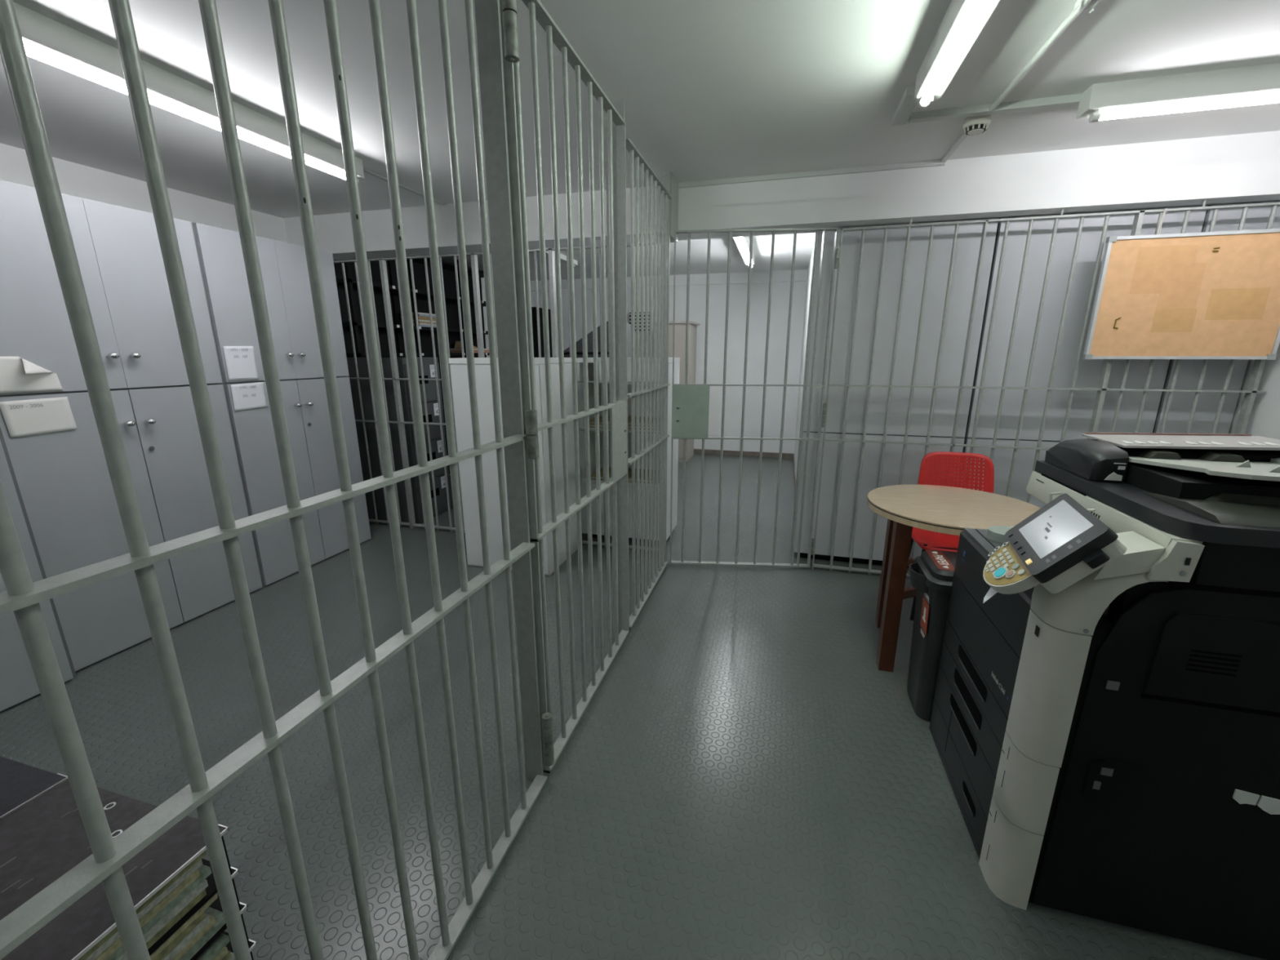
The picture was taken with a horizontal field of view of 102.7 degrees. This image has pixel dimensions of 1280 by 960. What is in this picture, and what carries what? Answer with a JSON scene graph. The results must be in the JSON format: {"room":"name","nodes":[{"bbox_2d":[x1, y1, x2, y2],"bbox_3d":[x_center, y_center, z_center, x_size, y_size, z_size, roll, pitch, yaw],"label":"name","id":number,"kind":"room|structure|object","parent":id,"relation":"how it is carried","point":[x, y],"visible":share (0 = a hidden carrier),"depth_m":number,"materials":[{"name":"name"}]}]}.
{"room":"secure storage room","nodes":[
{"label":"secure storage room","id":0,"kind":"room"},
{"bbox_2d":[0,142,489,475],"bbox_3d":[-3.216,-0.623,3.433,0.100,2.550,10.190,4,15,15],"label":"wall","id":1,"kind":"structure","parent":0,"point":[76,180],"depth_m":3.17,"materials":[{"name":"paint"}]},
{"bbox_2d":[0,453,1266,959],"bbox_3d":[-0.045,0.873,2.900,6.680,0.100,10.390,4,15,15],"label":"floor","id":2,"kind":"structure","parent":0,"point":[744,778],"depth_m":1.90,"materials":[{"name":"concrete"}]},
{"bbox_2d":[0,755,68,819],"bbox_3d":[-1.462,1.012,0.698,0.470,0.701,0.949,4,15,15],"label":"shelf","id":3,"kind":"object","parent":2,"relation":"on","point":[20,784],"visible":0.09,"depth_m":0.98,"materials":[{"name":"metal"}]},
{"bbox_2d":[0,426,76,711],"bbox_3d":[-3.193,-0.038,1.815,0.820,2.200,0.985,4,15,15],"label":"tall cabinet","id":4,"kind":"object","parent":2,"relation":"on","point":[18,682],"visible":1,"depth_m":2.23,"materials":[{"name":"grey metal"}]},
{"bbox_2d":[0,779,257,959],"bbox_3d":[-1.037,1.040,0.583,0.408,0.701,0.949,4,15,15],"label":"shelf","id":5,"kind":"object","parent":2,"relation":"on","point":[46,837],"visible":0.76,"depth_m":0.84,"materials":[{"name":"black metal"}]},
{"bbox_2d":[146,888,206,949],"bbox_3d":[-1.026,0.788,0.507,0.360,0.013,0.871,4,15,15],"label":"folder","id":6,"kind":"object","parent":5,"relation":"on","point":[203,893],"visible":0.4,"depth_m":0.82,"materials":[{"name":"green cardboard"}]},
{"bbox_2d":[116,879,208,959],"bbox_3d":[-1.024,0.773,0.505,0.362,0.013,0.876,4,15,15],"label":"folder","id":7,"kind":"object","parent":6,"relation":"on","point":[196,891],"visible":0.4,"depth_m":0.82,"materials":[{"name":"green cardboard"}]},
{"bbox_2d":[106,864,211,959],"bbox_3d":[-1.024,0.758,0.507,0.360,0.013,0.886,4,15,15],"label":"folder","id":8,"kind":"object","parent":7,"relation":"on","point":[205,871],"visible":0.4,"depth_m":0.82,"materials":[{"name":"green cardboard"}]},
{"bbox_2d":[93,869,199,959],"bbox_3d":[-1.026,0.746,0.496,0.360,0.013,0.869,4,15,15],"label":"folder","id":9,"kind":"object","parent":8,"relation":"on","point":[184,884],"visible":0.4,"depth_m":0.80,"materials":[{"name":"cardboard"}]},
{"bbox_2d":[84,858,202,959],"bbox_3d":[-1.026,0.731,0.496,0.359,0.013,0.878,4,15,15],"label":"folder","id":10,"kind":"object","parent":9,"relation":"on","point":[197,865],"visible":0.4,"depth_m":0.79,"materials":[{"name":"cardboard"}]},
{"bbox_2d":[78,850,206,959],"bbox_3d":[-1.023,0.716,0.495,0.362,0.013,0.884,4,15,15],"label":"folder","id":11,"kind":"object","parent":10,"relation":"on","point":[197,860],"visible":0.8,"depth_m":0.79,"materials":[{"name":"cardboard"}]},
{"bbox_2d":[179,906,226,959],"bbox_3d":[-1.022,0.865,0.536,0.363,0.013,0.891,4,15,15],"label":"folder","id":12,"kind":"object","parent":5,"relation":"on","point":[219,916],"visible":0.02,"depth_m":0.88,"materials":[{"name":"green cardboard"}]},
{"bbox_2d":[171,913,216,959],"bbox_3d":[-1.026,0.853,0.525,0.360,0.013,0.874,4,15,15],"label":"folder","id":13,"kind":"object","parent":12,"relation":"on","point":[212,922],"visible":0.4,"depth_m":0.86,"materials":[{"name":"beige cardboard"}]},
{"bbox_2d":[162,914,210,959],"bbox_3d":[-1.026,0.840,0.518,0.361,0.013,0.867,4,15,15],"label":"folder","id":14,"kind":"object","parent":13,"relation":"on","point":[206,921],"visible":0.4,"depth_m":0.84,"materials":[{"name":"cardboard"}]},
{"bbox_2d":[153,911,205,959],"bbox_3d":[-1.027,0.826,0.513,0.360,0.013,0.863,4,15,15],"label":"folder","id":15,"kind":"object","parent":14,"relation":"on","point":[166,950],"visible":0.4,"depth_m":0.83,"materials":[{"name":"cardboard"}]},
{"bbox_2d":[150,893,217,959],"bbox_3d":[-1.024,0.810,0.519,0.361,0.013,0.885,4,15,15],"label":"folder","id":16,"kind":"object","parent":15,"relation":"on","point":[167,942],"visible":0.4,"depth_m":0.84,"materials":[{"name":"beige cardboard"}]},
{"bbox_2d":[228,951,235,959],"bbox_3d":[-1.022,0.953,0.557,0.362,0.013,0.888,4,15,15],"label":"folder","id":17,"kind":"object","parent":5,"relation":"on","point":[233,957],"visible":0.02,"depth_m":0.92,"materials":[{"name":"green cardboard"}]},
{"bbox_2d":[222,950,231,959],"bbox_3d":[-1.024,0.939,0.551,0.360,0.013,0.883,4,15,15],"label":"folder","id":18,"kind":"object","parent":17,"relation":"on","point":[228,956],"visible":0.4,"depth_m":0.91,"materials":[{"name":"cardboard"}]},
{"bbox_2d":[212,946,228,959],"bbox_3d":[-1.024,0.926,0.546,0.361,0.013,0.879,4,15,15],"label":"folder","id":19,"kind":"object","parent":18,"relation":"on","point":[224,952],"visible":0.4,"depth_m":0.90,"materials":[{"name":"beige cardboard"}]},
{"bbox_2d":[196,933,230,959],"bbox_3d":[-1.024,0.911,0.546,0.358,0.013,0.887,4,15,15],"label":"folder","id":20,"kind":"object","parent":19,"relation":"on","point":[223,940],"visible":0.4,"depth_m":0.90,"materials":[{"name":"green cardboard"}]},
{"bbox_2d":[0,179,263,671],"bbox_3d":[-2.933,-0.269,2.739,0.812,2.200,0.971,4,15,15],"label":"tall cabinet","id":21,"kind":"object","parent":2,"relation":"on","point":[63,477],"visible":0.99,"depth_m":2.55,"materials":[{"name":"grey metal"}]},
{"bbox_2d":[0,356,62,393],"bbox_3d":[-2.649,-0.458,2.223,0.073,0.153,0.225,4,15,15],"label":"paper sheet","id":22,"kind":"object","parent":21,"relation":"attached to","point":[17,374],"visible":1,"depth_m":2.22,"materials":[{"name":"white paper"}]},
{"bbox_2d":[0,396,76,438],"bbox_3d":[-2.679,-0.282,2.288,0.004,0.160,0.227,4,15,15],"label":"paper sheet","id":23,"kind":"object","parent":21,"relation":"attached to","point":[23,418],"visible":1,"depth_m":2.28,"materials":[{"name":"grey paper"}]},
{"bbox_2d":[191,222,371,586],"bbox_3d":[-2.678,-0.492,3.631,0.812,2.200,0.937,4,15,15],"label":"tall cabinet","id":24,"kind":"object","parent":2,"relation":"on","point":[283,265],"visible":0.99,"depth_m":3.42,"materials":[{"name":"grey metal"}]},
{"bbox_2d":[222,346,258,381],"bbox_3d":[-2.427,-0.712,3.119,0.004,0.204,0.188,4,15,15],"label":"paper sheet","id":25,"kind":"object","parent":24,"relation":"attached to","point":[241,364],"visible":1,"depth_m":3.12,"materials":[{"name":"white paper"}]},
{"bbox_2d":[230,382,267,411],"bbox_3d":[-2.424,-0.519,3.180,0.004,0.163,0.211,4,15,15],"label":"paper sheet","id":26,"kind":"object","parent":24,"relation":"attached to","point":[251,395],"visible":1,"depth_m":3.17,"materials":[{"name":"white paper"}]},
{"bbox_2d":[0,0,678,959],"bbox_3d":[-0.613,0.051,0.726,0.099,2.550,6.165,4,15,15],"label":"metal bars","id":27,"kind":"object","parent":2,"relation":"on","point":[23,596],"depth_m":0.91,"materials":[{"name":"grey paint"}]},
{"bbox_2d":[499,0,629,774],"bbox_3d":[-0.202,-0.227,1.996,0.078,2.433,1.054,4,15,15],"label":"gate","id":28,"kind":"object","parent":27,"relation":"attached to","point":[551,752],"visible":1,"depth_m":1.83,"materials":[{"name":"grey metal"}]},
{"bbox_2d":[346,356,452,523],"bbox_3d":[-2.198,-0.386,4.739,0.615,1.455,0.465,4,15,15],"label":"shelving unit","id":29,"kind":"object","parent":2,"relation":"on","point":[428,362],"visible":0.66,"depth_m":4.56,"materials":[{"name":"grey metal"}]},
{"bbox_2d":[333,255,489,474],"bbox_3d":[-2.319,-1.215,5.841,0.284,2.530,2.490,4,15,15],"label":"open shelving","id":30,"kind":"object","parent":2,"relation":"on","point":[448,268],"visible":0.33,"depth_m":5.39,"materials":[{"name":"black metal"}]},
{"bbox_2d":[413,324,436,327],"bbox_3d":[-2.369,-1.659,5.535,0.200,0.017,0.320,4,15,15],"label":"bundle","id":31,"kind":"object","parent":30,"relation":"on","point":[413,325],"visible":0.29,"depth_m":5.46,"materials":[{"name":"blue"}]},
{"bbox_2d":[413,323,436,326],"bbox_3d":[-2.360,-1.675,5.526,0.200,0.017,0.320,4,15,15],"label":"bundle","id":32,"kind":"object","parent":31,"relation":"on","point":[425,324],"visible":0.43,"depth_m":5.46,"materials":[{"name":"white paper"}]},
{"bbox_2d":[413,321,435,324],"bbox_3d":[-2.361,-1.695,5.531,0.200,0.017,0.320,4,15,15],"label":"bundle","id":33,"kind":"object","parent":32,"relation":"on","point":[428,322],"visible":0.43,"depth_m":5.45,"materials":[{"name":"beige paper"}]},
{"bbox_2d":[413,320,435,322],"bbox_3d":[-2.374,-1.714,5.534,0.200,0.017,0.320,4,15,15],"label":"bundle","id":34,"kind":"object","parent":33,"relation":"on","point":[413,320],"visible":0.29,"depth_m":5.47,"materials":[{"name":"beige paper"}]},
{"bbox_2d":[412,317,435,320],"bbox_3d":[-2.375,-1.731,5.528,0.200,0.017,0.320,4,15,15],"label":"bundle","id":35,"kind":"object","parent":34,"relation":"on","point":[420,318],"visible":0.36,"depth_m":5.46,"materials":[{"name":"beige paper"}]},
{"bbox_2d":[400,315,435,319],"bbox_3d":[-2.377,-1.746,5.514,0.200,0.017,0.320,4,15,15],"label":"bundle","id":36,"kind":"object","parent":35,"relation":"on","point":[420,317],"visible":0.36,"depth_m":5.44,"materials":[{"name":"brown paper"}]},
{"bbox_2d":[412,314,435,317],"bbox_3d":[-2.361,-1.768,5.527,0.200,0.017,0.320,4,15,15],"label":"bundle","id":37,"kind":"object","parent":36,"relation":"on","point":[422,315],"visible":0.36,"depth_m":5.43,"materials":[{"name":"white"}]},
{"bbox_2d":[412,312,435,315],"bbox_3d":[-2.375,-1.782,5.508,0.200,0.017,0.320,4,15,15],"label":"bundle","id":38,"kind":"object","parent":37,"relation":"on","point":[412,313],"visible":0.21,"depth_m":5.45,"materials":[{"name":"white paper"}]},
{"bbox_3d":[-2.105,-1.621,6.496,0.220,0.017,0.640,4,15,15],"label":"bundle","id":39,"kind":"object","parent":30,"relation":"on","visible":0},
{"bbox_3d":[-2.109,-1.636,6.481,0.220,0.017,0.640,4,15,15],"label":"bundle","id":40,"kind":"object","parent":39,"relation":"on","visible":0},
{"bbox_2d":[450,348,488,350],"bbox_3d":[-2.103,-1.651,6.468,0.220,0.017,0.640,4,15,15],"label":"bundle","id":41,"kind":"object","parent":40,"relation":"on","point":[451,348],"visible":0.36,"depth_m":6.20,"materials":[{"name":"brown paper"}]},
{"bbox_2d":[453,341,477,348],"bbox_3d":[-2.147,-1.672,6.336,0.160,0.084,0.280,4,15,15],"label":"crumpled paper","id":42,"kind":"object","parent":41,"relation":"on","point":[458,344],"visible":0.36,"depth_m":6.23,"materials":[{"name":"brown paper"}]},
{"bbox_2d":[448,357,577,575],"bbox_3d":[-0.870,-0.128,3.686,0.651,1.462,0.520,4,15,15],"label":"cabinet","id":43,"kind":"object","parent":2,"relation":"on","point":[459,371],"visible":0.5,"depth_m":3.49,"materials":[{"name":"white metal"}]},
{"bbox_2d":[531,306,552,357],"bbox_3d":[-1.644,-1.500,7.823,0.520,2.120,0.550,4,15,15],"label":"storage cabinet","id":44,"kind":"object","parent":2,"relation":"on","point":[534,313],"visible":0.07,"depth_m":7.41,"materials":[{"name":"black metal"}]},
{"bbox_2d":[563,321,631,498],"bbox_3d":[-0.439,-0.648,5.090,0.630,1.790,0.455,4,15,15],"label":"machine","id":45,"kind":"object","parent":2,"relation":"on","point":[589,336],"visible":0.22,"depth_m":4.78,"materials":[{"name":"grey"}]},
{"bbox_2d":[563,321,631,363],"bbox_3d":[-0.435,-1.332,4.936,0.630,0.390,0.380,4,15,15],"label":"hood","id":46,"kind":"object","parent":45,"relation":"attached to","point":[589,336],"depth_m":4.78,"materials":[{"name":"grey metal"}]},
{"bbox_2d":[576,357,679,540],"bbox_3d":[-0.081,-0.260,4.162,0.710,1.426,0.440,4,15,15],"label":"shelving unit","id":47,"kind":"object","parent":2,"relation":"on","point":[580,360],"visible":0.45,"depth_m":4.11,"materials":[{"name":"white metal"}]},
{"bbox_2d":[591,466,652,484],"bbox_3d":[-0.094,-0.041,4.215,0.582,0.035,0.327,4,15,15],"label":"pile","id":48,"kind":"object","parent":47,"relation":"in","point":[629,470],"visible":0.31,"depth_m":4.13,"materials":[{"name":"white paper"}]},
{"bbox_2d":[589,415,659,430],"bbox_3d":[-0.091,-0.461,4.114,0.584,0.059,0.334,4,15,15],"label":"pile","id":49,"kind":"object","parent":47,"relation":"in","point":[592,422],"visible":0.26,"depth_m":4.01,"materials":[{"name":"white paper"}]},
{"bbox_2d":[656,321,700,462],"bbox_3d":[0.512,-1.241,7.261,0.540,1.885,0.570,4,15,15],"label":"tall cabinet","id":50,"kind":"object","parent":2,"relation":"on","point":[679,326],"visible":0.4,"depth_m":6.89,"materials":[{"name":"beige metal"}]},
{"bbox_2d":[333,199,1279,579],"bbox_3d":[0.379,-0.525,3.609,6.190,2.266,0.056,4,15,15],"label":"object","id":51,"kind":"structure","parent":2,"relation":"on","point":[1251,390],"depth_m":3.17,"materials":[{"name":"grey paint"}]},
{"bbox_2d":[669,226,839,567],"bbox_3d":[0.713,-0.463,3.398,1.001,2.204,0.054,1,14,4],"label":"gate","id":52,"kind":"object","parent":51,"relation":"attached to","point":[690,402],"visible":1,"depth_m":3.38,"materials":[{"name":"grey metal"}]},
{"bbox_2d":[283,130,1279,260],"bbox_3d":[0.281,-1.799,3.454,6.480,0.285,0.270,4,15,15],"label":"ceiling beam","id":53,"kind":"structure","parent":51,"relation":"attached to","point":[1240,168],"depth_m":2.96,"materials":[{"name":"paint"}]},
{"bbox_2d":[1156,208,1167,234],"bbox_3d":[2.737,-1.354,2.688,0.046,0.139,0.013,-11,18,-37],"label":"twine","id":54,"kind":"object","parent":51,"relation":"attached to","point":[1164,212],"visible":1,"depth_m":2.69,"materials":[{"name":"grey fabric"}]},
{"bbox_2d":[1082,228,1279,359],"bbox_3d":[2.907,-0.964,2.710,0.834,0.638,0.029,4,15,15],"label":"cork board","id":55,"kind":"object","parent":51,"relation":"attached to","point":[1174,297],"visible":1,"depth_m":2.71,"materials":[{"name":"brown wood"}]},
{"bbox_2d":[1113,316,1120,328],"bbox_3d":[2.616,-0.860,2.809,0.025,0.064,0.008,12,19,40],"label":"pin","id":56,"kind":"object","parent":55,"relation":"attached to","point":[1120,317],"visible":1,"depth_m":2.81,"materials":[{"name":"gold metal"}]},
{"bbox_2d":[792,217,998,568],"bbox_3d":[1.701,-0.541,3.676,1.012,2.262,0.565,4,15,15],"label":"tall cabinet","id":57,"kind":"object","parent":2,"relation":"on","point":[969,236],"visible":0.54,"depth_m":3.34,"materials":[{"name":"grey metal"}]},
{"bbox_2d":[906,549,957,722],"bbox_3d":[1.301,0.657,2.146,0.382,0.681,0.298,4,15,15],"label":"recycling bin","id":58,"kind":"object","parent":2,"relation":"on","point":[931,573],"visible":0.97,"depth_m":2.09,"materials":[{"name":"grey plastic"}]},
{"bbox_2d":[908,451,994,620],"bbox_3d":[1.823,0.327,2.983,0.447,0.918,0.441,4,15,15],"label":"plastic chair","id":59,"kind":"object","parent":2,"relation":"on","point":[926,540],"visible":0.44,"depth_m":3.05,"materials":[{"name":"red plastic"}]},
{"bbox_2d":[866,484,1040,671],"bbox_3d":[1.481,0.502,2.521,0.744,0.800,0.744,4,15,15],"label":"round table","id":60,"kind":"object","parent":2,"relation":"on","point":[944,509],"visible":0.66,"depth_m":2.40,"materials":[{"name":"brown wood"}]},
{"bbox_2d":[960,205,1207,507],"bbox_3d":[2.665,-0.477,3.416,0.973,2.262,0.565,4,15,15],"label":"tall cabinet","id":61,"kind":"object","parent":2,"relation":"on","point":[1089,373],"visible":0.36,"depth_m":3.08,"materials":[{"name":"grey metal"}]},
{"bbox_2d":[928,432,1279,959],"bbox_3d":[1.380,0.525,1.494,0.889,1.254,0.795,4,15,15],"label":"photocopier","id":62,"kind":"object","parent":2,"relation":"on","point":[1104,727],"visible":1,"depth_m":1.27,"materials":[{"name":"black plastic"}]},
{"bbox_2d":[991,671,1004,694],"bbox_3d":[1.052,0.596,1.504,0.001,0.014,0.096,4,15,15],"label":"print","id":63,"kind":"object","parent":62,"relation":"attached to","point":[997,682],"depth_m":1.50,"materials":[{"name":"grey paint"}]},
{"bbox_2d":[1128,449,1279,481],"bbox_3d":[1.564,-0.028,1.272,0.450,0.048,0.367,4,15,15],"label":"document tray","id":64,"kind":"object","parent":62,"relation":"on","point":[1166,465],"depth_m":1.37,"materials":[{"name":"grey plastic"}]},
{"bbox_2d":[1142,492,1279,528],"bbox_3d":[1.510,0.069,1.174,0.450,0.018,0.270,4,15,15],"label":"tray","id":65,"kind":"object","parent":62,"relation":"on","point":[1219,508],"depth_m":1.18,"materials":[{"name":"grey plastic"}]},
{"bbox_2d":[1152,200,1279,435],"bbox_3d":[3.310,-0.434,3.243,0.349,2.262,0.565,4,15,15],"label":"tall cabinet","id":66,"kind":"object","parent":2,"relation":"on","point":[1257,218],"visible":0.13,"depth_m":2.94,"materials":[{"name":"grey metal"}]},
{"bbox_2d":[0,0,1279,280],"bbox_3d":[-0.048,-1.698,2.257,6.680,0.100,10.390,4,15,15],"label":"ceiling","id":67,"kind":"structure","parent":0,"point":[709,89],"depth_m":2.08,"materials":[{"name":"white paint"}]},
{"bbox_2d":[13,1,128,94],"bbox_3d":[-1.943,-1.440,1.733,0.096,0.142,0.266,4,15,15],"label":"lamp","id":68,"kind":"object","parent":67,"relation":"attached to","point":[49,41],"depth_m":1.71,"materials":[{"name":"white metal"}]},
{"bbox_2d":[141,59,221,131],"bbox_3d":[-1.855,-1.518,2.043,0.096,0.142,0.261,4,15,15],"label":"lamp","id":69,"kind":"object","parent":67,"relation":"attached to","point":[166,91],"depth_m":2.03,"materials":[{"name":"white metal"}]},
{"bbox_2d":[232,101,291,158],"bbox_3d":[-1.766,-1.596,2.353,0.096,0.142,0.255,4,15,15],"label":"lamp","id":70,"kind":"object","parent":67,"relation":"attached to","point":[254,127],"depth_m":2.34,"materials":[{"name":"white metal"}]},
{"bbox_2d":[301,132,346,179],"bbox_3d":[-1.677,-1.673,2.663,0.096,0.142,0.249,4,15,15],"label":"lamp","id":71,"kind":"object","parent":67,"relation":"attached to","point":[320,155],"depth_m":2.65,"materials":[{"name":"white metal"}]},
{"bbox_2d":[363,168,446,205],"bbox_3d":[-1.532,-1.920,3.378,0.030,0.010,0.775,4,15,15],"label":"cable trunking","id":72,"kind":"object","parent":67,"relation":"attached to","point":[366,171],"visible":0.79,"depth_m":3.33,"materials":[{"name":"grey plastic"}]},
{"bbox_2d":[560,253,566,263],"bbox_3d":[-0.837,-2.438,5.561,0.194,0.065,0.572,4,15,15],"label":"lamp","id":73,"kind":"object","parent":67,"relation":"attached to","point":[563,258],"depth_m":5.73,"materials":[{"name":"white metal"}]},
{"bbox_2d":[573,258,577,266],"bbox_3d":[-0.754,-2.507,5.836,0.184,0.065,0.467,4,15,15],"label":"lamp","id":74,"kind":"object","parent":67,"relation":"attached to","point":[575,263],"depth_m":6.05,"materials":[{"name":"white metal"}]},
{"bbox_2d":[733,236,755,267],"bbox_3d":[0.984,-2.237,4.885,0.096,0.132,1.989,4,15,15],"label":"lamp","id":75,"kind":"object","parent":67,"relation":"attached to","point":[743,243],"visible":0.3,"depth_m":4.87,"materials":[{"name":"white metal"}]},
{"bbox_2d":[678,131,966,188],"bbox_3d":[0.919,-1.784,2.861,1.529,0.028,0.504,4,15,15],"label":"cable trunking","id":76,"kind":"object","parent":67,"relation":"attached to","point":[941,162],"visible":0.82,"depth_m":3.04,"materials":[{"name":"grey plastic"}]},
{"bbox_2d":[891,85,917,125],"bbox_3d":[1.159,-1.624,2.228,0.060,0.032,0.305,4,15,15],"label":"cable trunking","id":77,"kind":"object","parent":67,"relation":"attached to","point":[906,106],"visible":0.86,"depth_m":2.21,"materials":[{"name":"grey plastic"}]},
{"bbox_2d":[913,0,999,109],"bbox_3d":[0.925,-1.339,1.297,0.096,0.132,1.515,4,15,15],"label":"lamp","id":78,"kind":"object","parent":67,"relation":"attached to","point":[963,21],"visible":1,"depth_m":1.66,"materials":[{"name":"white metal"}]},
{"bbox_2d":[962,114,991,136],"bbox_3d":[1.559,-1.645,2.373,0.115,0.062,0.115,4,15,15],"label":"smoke detector","id":79,"kind":"object","parent":67,"relation":"attached to","point":[975,125],"visible":0.99,"depth_m":2.35,"materials":[{"name":"beige plastic"}]},
{"bbox_2d":[908,93,1082,123],"bbox_3d":[1.558,-1.633,2.253,0.675,0.028,0.040,4,15,15],"label":"cable trunking","id":80,"kind":"object","parent":67,"relation":"attached to","point":[1069,100],"visible":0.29,"depth_m":2.24,"materials":[{"name":"grey plastic"}]},
{"bbox_2d":[989,0,1100,111],"bbox_3d":[1.255,-1.357,1.166,0.066,0.034,2.285,4,15,15],"label":"conduit pipe","id":81,"kind":"object","parent":67,"relation":"attached to","point":[1080,5],"visible":1,"depth_m":1.75,"materials":[{"name":"grey plastic"}]},
{"bbox_2d":[1076,62,1279,122],"bbox_3d":[2.458,-1.512,1.968,1.268,0.127,0.096,4,15,15],"label":"lamp","id":82,"kind":"object","parent":67,"relation":"attached to","point":[1253,85],"visible":1,"depth_m":2.01,"materials":[{"name":"white metal"}]},
{"bbox_2d":[530,281,806,453],"bbox_3d":[1.329,-1.617,7.388,6.480,2.550,0.100,4,15,15],"label":"wall","id":83,"kind":"structure","parent":0,"point":[759,292],"depth_m":7.29,"materials":[{"name":"paint"}]},
{"bbox_2d":[628,311,648,333],"bbox_3d":[0.007,-2.297,7.478,0.360,0.290,0.020,4,15,15],"label":"air vent","id":84,"kind":"object","parent":83,"relation":"in","point":[629,313],"visible":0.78,"depth_m":7.48,"materials":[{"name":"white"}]},
{"bbox_2d":[529,269,807,291],"bbox_3d":[0.199,-2.842,7.324,4.180,0.140,0.050,4,15,15],"label":"trim","id":85,"kind":"structure","parent":83,"relation":"attached to","point":[782,276],"depth_m":7.07,"materials":[{"name":"paint"}]},
{"bbox_2d":[693,448,793,458],"bbox_3d":[0.207,-0.477,7.935,4.180,0.075,0.012,4,15,15],"label":"baseboard","id":86,"kind":"structure","parent":83,"relation":"attached to","point":[754,454],"depth_m":7.57,"materials":[{"name":"brown wood"}]},
{"bbox_2d":[794,246,813,477],"bbox_3d":[1.843,-1.160,5.558,0.120,2.550,3.260,4,15,15],"label":"wall","id":87,"kind":"structure","parent":0,"point":[810,267],"depth_m":6.16,"materials":[{"name":"paint"}]},
{"bbox_2d":[792,453,795,489],"bbox_3d":[1.780,0.038,5.870,0.012,0.075,3.248,4,15,15],"label":"baseboard","id":88,"kind":"structure","parent":87,"relation":"attached to","point":[794,473],"depth_m":6.37,"materials":[{"name":"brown wood"}]},
{"bbox_2d":[1228,342,1279,439],"bbox_3d":[3.124,-0.203,1.725,0.100,2.550,10.190,4,15,15],"label":"wall","id":89,"kind":"structure","parent":0,"point":[1264,420],"depth_m":2.76,"materials":[{"name":"paint"}]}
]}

